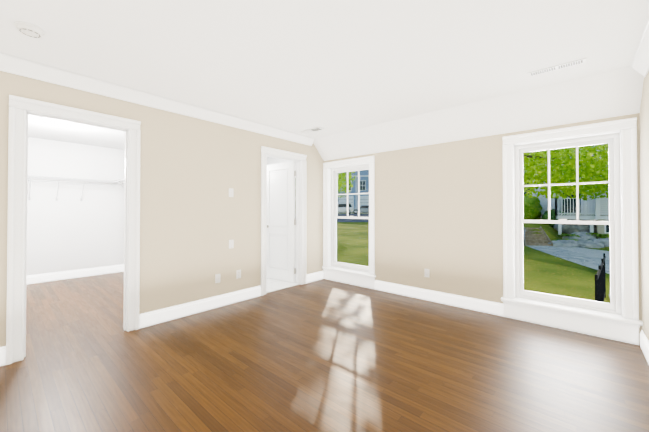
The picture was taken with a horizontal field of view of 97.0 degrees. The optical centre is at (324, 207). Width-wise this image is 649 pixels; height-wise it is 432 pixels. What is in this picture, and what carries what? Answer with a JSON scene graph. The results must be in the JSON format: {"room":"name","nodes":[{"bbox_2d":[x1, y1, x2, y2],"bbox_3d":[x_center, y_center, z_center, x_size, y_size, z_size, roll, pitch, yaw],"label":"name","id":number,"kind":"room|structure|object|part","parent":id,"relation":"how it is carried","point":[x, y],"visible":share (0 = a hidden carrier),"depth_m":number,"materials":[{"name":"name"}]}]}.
{"room":"empty bedroom","nodes":[
{"label":"empty bedroom","id":0,"kind":"room"},
{"bbox_2d":[27,137,124,275],"bbox_3d":[-2.277,0.030,2.744,0.004,2.430,2.280,-1,-1,41],"label":"wall","id":1,"kind":"structure","parent":0,"point":[68,230],"depth_m":2.66,"materials":[{"name":"white paint"}]},
{"bbox_2d":[28,175,109,200],"bbox_3d":[-4.715,-0.311,4.684,0.318,0.381,1.950,-1,-1,41],"label":"wire closet shelf","id":2,"kind":"object","parent":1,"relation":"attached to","point":[40,177],"depth_m":4.91,"materials":[{"name":"grey metal"}]},
{"bbox_2d":[110,178,124,187],"bbox_3d":[-3.186,-0.309,4.865,2.372,0.381,0.343,-1,-1,41],"label":"wire closet shelf","id":3,"kind":"object","parent":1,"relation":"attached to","point":[120,181],"depth_m":5.23,"materials":[{"name":"grey metal"}]},
{"bbox_2d":[0,71,323,346],"bbox_3d":[-1.709,0.036,3.296,0.120,2.430,5.000,-1,-1,41],"label":"wall","id":4,"kind":"structure","parent":0,"point":[195,218],"depth_m":3.36,"materials":[{"name":"beige paint"}]},
{"bbox_2d":[0,346,5,365],"bbox_3d":[-2.862,1.164,1.873,0.016,0.144,1.058,-1,-1,41],"label":"baseboard","id":5,"kind":"structure","parent":4,"relation":"attached to","point":[2,349],"depth_m":2.25,"materials":[{"name":"paint"}]},
{"bbox_2d":[6,95,306,364],"bbox_3d":[-1.466,0.186,3.572,0.188,2.134,3.330,-1,-1,41],"label":"door frame","id":6,"kind":"structure","parent":4,"relation":"attached to","point":[21,109],"depth_m":2.69,"materials":[{"name":"paint"}]},
{"bbox_2d":[0,52,314,145],"bbox_3d":[-1.701,-1.123,3.164,0.082,0.115,4.555,-1,-1,41],"label":"crown molding","id":7,"kind":"structure","parent":4,"relation":"attached to","point":[55,75],"depth_m":2.87,"materials":[{"name":"paint"}]},
{"bbox_2d":[139,285,260,328],"bbox_3d":[-1.408,1.181,3.522,0.016,0.144,1.527,-1,-1,41],"label":"baseboard","id":8,"kind":"structure","parent":4,"relation":"attached to","point":[147,319],"depth_m":3.38,"materials":[{"name":"paint"}]},
{"bbox_2d":[215,274,220,282],"bbox_3d":[-1.337,0.894,3.606,0.015,0.114,0.070,-1,-1,41],"label":"outlet","id":9,"kind":"object","parent":4,"relation":"attached to","point":[217,278],"visible":1,"depth_m":3.60,"materials":[{"name":"white plastic"}]},
{"bbox_2d":[229,240,233,248],"bbox_3d":[-1.215,0.480,3.749,0.015,0.114,0.070,-1,-1,41],"label":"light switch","id":10,"kind":"object","parent":4,"relation":"attached to","point":[231,243],"visible":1,"depth_m":3.75,"materials":[{"name":"white plastic"}]},
{"bbox_2d":[229,188,233,196],"bbox_3d":[-1.218,-0.192,3.752,0.015,0.114,0.070,-1,-1,41],"label":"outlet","id":11,"kind":"object","parent":4,"relation":"attached to","point":[231,192],"visible":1,"depth_m":3.76,"materials":[{"name":"white plastic"}]},
{"bbox_2d":[236,269,240,278],"bbox_3d":[-1.144,0.890,3.830,0.009,0.114,0.070,-1,-1,41],"label":"duplex electrical outlet","id":12,"kind":"object","parent":4,"relation":"attached to","point":[238,273],"visible":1,"depth_m":3.82,"materials":[{"name":"white plastic"}]},
{"bbox_2d":[267,161,295,282],"bbox_3d":[-0.777,0.248,4.973,0.712,2.023,0.179,0,-1,36],"label":"bathroom door","id":13,"kind":"structure","parent":4,"relation":"in","point":[281,221],"depth_m":4.93,"materials":[{"name":"paint"}]},
{"bbox_2d":[306,271,323,283],"bbox_3d":[-0.167,1.195,4.931,0.016,0.144,0.450,-1,-1,41],"label":"baseboard","id":14,"kind":"structure","parent":4,"relation":"attached to","point":[316,276],"depth_m":4.92,"materials":[{"name":"paint"}]},
{"bbox_2d":[266,278,298,292],"bbox_3d":[-1.317,1.263,5.051,1.810,0.012,1.830,-1,-1,41],"label":"floor","id":15,"kind":"structure","parent":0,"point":[273,285],"depth_m":4.65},
{"bbox_2d":[0,272,648,431],"bbox_3d":[-1.456,1.300,3.207,7.540,0.100,5.220,-1,-1,41],"label":"floor","id":16,"kind":"structure","parent":0,"point":[323,355],"depth_m":2.19,"materials":[{"name":"brown wood"}]},
{"bbox_2d":[26,264,123,284],"bbox_3d":[-4.713,1.195,4.899,0.016,0.144,2.250,-1,-1,41],"label":"baseboard","id":17,"kind":"structure","parent":16,"relation":"on","point":[47,277],"depth_m":5.13,"materials":[{"name":"paint"}]},
{"bbox_2d":[0,0,648,149],"bbox_3d":[-1.456,-1.253,3.233,7.540,0.154,5.220,-1,-1,41],"label":"ceiling","id":18,"kind":"structure","parent":0,"point":[330,67],"depth_m":2.18,"materials":[{"name":"white paint"}]},
{"bbox_2d":[14,21,44,37],"bbox_3d":[-1.961,-1.174,1.912,0.144,0.040,0.144,-1,-1,41],"label":"smoke detector","id":19,"kind":"object","parent":18,"relation":"attached to","point":[29,29],"visible":1,"depth_m":1.89,"materials":[{"name":"white plastic"}]},
{"bbox_2d":[41,117,71,125],"bbox_3d":[-3.570,-1.130,3.828,0.300,0.080,0.300,-1,-1,41],"label":"closet light","id":20,"kind":"object","parent":18,"relation":"attached to","point":[54,122],"visible":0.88,"depth_m":3.76,"materials":[{"name":"white glass"}]},
{"bbox_2d":[300,127,323,133],"bbox_3d":[-0.180,-1.164,4.347,0.380,0.010,0.150,-1,-1,41],"label":"ceiling vent","id":21,"kind":"object","parent":18,"relation":"in","point":[315,129],"visible":1,"depth_m":4.34,"materials":[{"name":"white metal"}]},
{"bbox_2d":[527,58,586,76],"bbox_3d":[1.967,-1.185,2.442,0.390,0.008,0.090,-1,-1,41],"label":"ceiling vent","id":22,"kind":"object","parent":18,"relation":"in","point":[560,66],"visible":1,"depth_m":2.43,"materials":[{"name":"white metal"}]},
{"bbox_2d":[267,113,641,344],"bbox_3d":[0.197,0.054,5.095,7.540,2.430,0.220,-1,-1,41],"label":"wall","id":23,"kind":"structure","parent":0,"point":[439,210],"depth_m":3.72,"materials":[{"name":"beige paint"}]},
{"bbox_2d":[331,164,368,271],"bbox_3d":[0.500,0.150,4.917,1.070,1.885,0.185,-1,-1,41],"label":"double-hung window","id":24,"kind":"structure","parent":23,"relation":"in","point":[334,197],"depth_m":5.07,"materials":[{"name":"paint"}]},
{"bbox_2d":[424,269,429,277],"bbox_3d":[1.386,0.890,3.886,0.070,0.114,0.009,-1,-1,41],"label":"outlet","id":25,"kind":"object","parent":23,"relation":"attached to","point":[426,272],"visible":1,"depth_m":3.88,"materials":[{"name":"white plastic"}]},
{"bbox_2d":[374,280,503,316],"bbox_3d":[1.413,1.184,3.854,1.720,0.144,0.016,-1,-1,41],"label":"baseboard","id":26,"kind":"structure","parent":23,"relation":"attached to","point":[489,307],"depth_m":3.73,"materials":[{"name":"paint"}]},
{"bbox_2d":[313,66,643,160],"bbox_3d":[1.317,-1.010,3.753,3.832,0.331,0.331,-1,-1,41],"label":"ceiling","id":27,"kind":"structure","parent":0,"point":[613,93],"depth_m":3.15,"materials":[{"name":"paint"}]},
{"bbox_2d":[640,72,648,340],"bbox_3d":[1.255,0.009,0.684,0.120,2.430,5.000,-1,-1,41],"label":"wall","id":28,"kind":"structure","parent":0,"point":[644,150],"depth_m":2.43,"materials":[{"name":"beige paint"}]},
{"bbox_2d":[631,20,648,76],"bbox_3d":[1.111,-1.149,0.686,0.082,0.115,4.555,-1,-1,41],"label":"crown molding","id":29,"kind":"structure","parent":28,"relation":"attached to","point":[640,63],"depth_m":2.18,"materials":[{"name":"paint"}]},
{"bbox_2d":[640,330,648,363],"bbox_3d":[1.237,1.153,0.755,0.016,0.144,4.860,-1,-1,41],"label":"baseboard","id":30,"kind":"structure","parent":28,"relation":"attached to","point":[644,343],"depth_m":2.40,"materials":[{"name":"paint"}]},
{"label":"outside","id":31,"kind":"structure","parent":0,"visible":0},
{"bbox_2d":[295,143,609,302],"bbox_3d":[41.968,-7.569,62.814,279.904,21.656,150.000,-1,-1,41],"label":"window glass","id":32,"kind":"object","parent":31,"point":[567,267],"depth_m":12.45,"materials":[{"name":"glass"}]},
{"bbox_3d":[2.881,-0.290,46.000,3.548,0.613,3.085,-1,-1,41],"label":"car white glass","id":33,"kind":"part","parent":32,"relation":"part of","materials":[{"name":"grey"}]},
{"bbox_3d":[7.114,-4.016,56.913,16.005,8.740,14.945,-1,-1,41],"label":"house blue trim","id":34,"kind":"part","parent":32,"relation":"part of","materials":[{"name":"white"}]},
{"bbox_3d":[17.633,-1.424,15.617,7.850,7.600,3.460,-1,-1,41],"label":"neighbour deck trim","id":35,"kind":"part","parent":32,"relation":"part of","materials":[{"name":"white"}]},
{"bbox_3d":[5.176,1.537,5.360,0.300,1.070,3.320,-1,-1,41],"label":"iron railing","id":36,"kind":"part","parent":32,"relation":"part of","materials":[{"name":"black metal"}]}
]}

